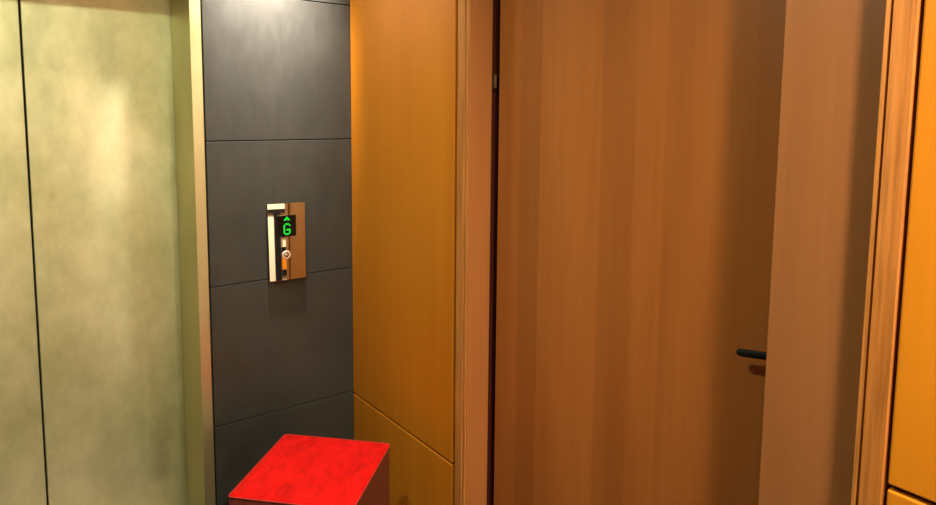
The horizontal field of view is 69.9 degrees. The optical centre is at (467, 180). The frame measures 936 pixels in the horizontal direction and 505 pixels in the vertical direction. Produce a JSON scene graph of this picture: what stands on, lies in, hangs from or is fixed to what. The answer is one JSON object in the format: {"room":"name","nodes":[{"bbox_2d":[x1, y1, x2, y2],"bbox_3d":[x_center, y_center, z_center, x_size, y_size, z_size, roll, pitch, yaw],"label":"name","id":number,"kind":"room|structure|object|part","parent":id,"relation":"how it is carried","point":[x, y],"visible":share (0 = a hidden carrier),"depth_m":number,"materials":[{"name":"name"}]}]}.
{"room":"elevator lobby","nodes":[
{"label":"elevator lobby","id":0,"kind":"room"},
{"bbox_2d":[200,0,353,504],"bbox_3d":[-1.838,0.103,1.848,3.412,2.682,0.108,-4,7,-37],"label":"wall","id":1,"kind":"structure","parent":0,"point":[276,74],"depth_m":2.61,"materials":[{"name":"black tile"}]},
{"bbox_2d":[0,0,215,504],"bbox_3d":[-1.485,0.322,2.264,1.100,2.169,0.316,-4,7,-37],"label":"door","id":2,"kind":"structure","parent":1,"relation":"in","point":[106,374],"depth_m":2.46,"materials":[{"name":"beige metal"}]},
{"bbox_3d":[-1.757,0.334,2.207,0.543,2.131,0.027,-4,7,-37],"label":"panel","id":3,"kind":"part","parent":2,"relation":"part of","materials":[{"name":"gold metal"}]},
{"bbox_2d":[267,202,305,281],"bbox_3d":[-0.711,0.237,2.625,0.146,0.302,0.040,-4,7,-37],"label":"panel","id":4,"kind":"object","parent":1,"relation":"attached to","point":[285,221],"visible":1,"depth_m":2.61,"materials":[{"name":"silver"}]},
{"bbox_2d":[350,0,935,504],"bbox_3d":[1.046,0.223,0.925,0.180,2.682,4.851,-4,7,-37],"label":"wall","id":5,"kind":"structure","parent":0,"point":[404,53],"depth_m":2.38,"materials":[{"name":"brown"}]},
{"bbox_3d":[-0.257,-0.169,2.489,0.019,2.234,0.732,-4,7,-37],"label":"wall panel","id":6,"kind":"part","parent":5,"relation":"part of","materials":[{"name":"orange wood"}]},
{"bbox_3d":[-0.269,1.165,2.624,0.019,0.436,0.732,-4,7,-37],"label":"wall panel","id":7,"kind":"part","parent":5,"relation":"part of","materials":[{"name":"orange wood"}]},
{"bbox_2d":[454,0,924,504],"bbox_3d":[0.419,0.300,1.751,0.168,2.351,1.323,-4,7,-37],"label":"door","id":8,"kind":"structure","parent":5,"relation":"in","point":[682,225],"depth_m":1.64,"materials":[{"name":"brown wood"}]},
{"bbox_3d":[-0.014,0.254,2.204,0.025,2.344,0.052,-4,7,-37],"label":"casing","id":9,"kind":"part","parent":8,"relation":"part of","materials":[{"name":"brown wood"}]},
{"bbox_3d":[0.017,0.253,2.232,0.091,2.340,0.068,-4,7,-37],"label":"frame post","id":10,"kind":"part","parent":8,"relation":"part of","materials":[{"name":"brown wood"}]},
{"bbox_3d":[0.635,0.378,1.446,0.011,0.018,0.117,-4,-2,-37],"label":"lever","id":11,"kind":"part","parent":8,"relation":"part of","materials":[{"name":"black metal"}]},
{"bbox_3d":[0.712,0.353,1.313,0.045,2.340,0.238,-4,7,-37],"label":"frame post","id":12,"kind":"part","parent":8,"relation":"part of","materials":[{"name":"brown wood"}]},
{"bbox_3d":[0.740,0.361,1.211,0.025,2.344,0.052,-4,7,-37],"label":"casing","id":13,"kind":"part","parent":8,"relation":"part of","materials":[{"name":"brown wood"}]},
{"bbox_3d":[1.079,1.085,0.824,0.019,0.978,1.082,-4,7,-37],"label":"wall panel","id":14,"kind":"part","parent":5,"relation":"part of","materials":[{"name":"orange wood"}]},
{"bbox_3d":[1.091,-0.249,0.689,0.019,1.684,1.082,-4,7,-37],"label":"wall panel","id":15,"kind":"part","parent":5,"relation":"part of","materials":[{"name":"orange wood"}]},
{"bbox_3d":[-0.393,1.675,0.223,3.780,0.090,5.400,-4,7,-37],"label":"floor","id":16,"kind":"structure","parent":0,"visible":0},
{"bbox_2d":[228,434,389,504],"bbox_3d":[-0.506,1.180,2.232,0.402,0.486,0.410,1,6,9],"label":"stool","id":17,"kind":"object","parent":16,"relation":"on","point":[298,469],"visible":1,"depth_m":2.18,"materials":[{"name":"red fabric"}]},
{"bbox_3d":[-0.692,1.168,2.262,0.014,0.446,0.400,1,6,9],"label":"panel","id":18,"kind":"part","parent":17,"relation":"part of","materials":[{"name":"brown wood"}]},
{"bbox_3d":[-0.538,1.192,2.042,0.363,0.446,0.014,1,6,9],"label":"panel","id":19,"kind":"part","parent":17,"relation":"part of","materials":[{"name":"brown wood"}]},
{"bbox_3d":[-0.320,1.178,2.201,0.014,0.446,0.400,1,6,9],"label":"panel","id":20,"kind":"part","parent":17,"relation":"part of","materials":[{"name":"brown wood"}]}
]}

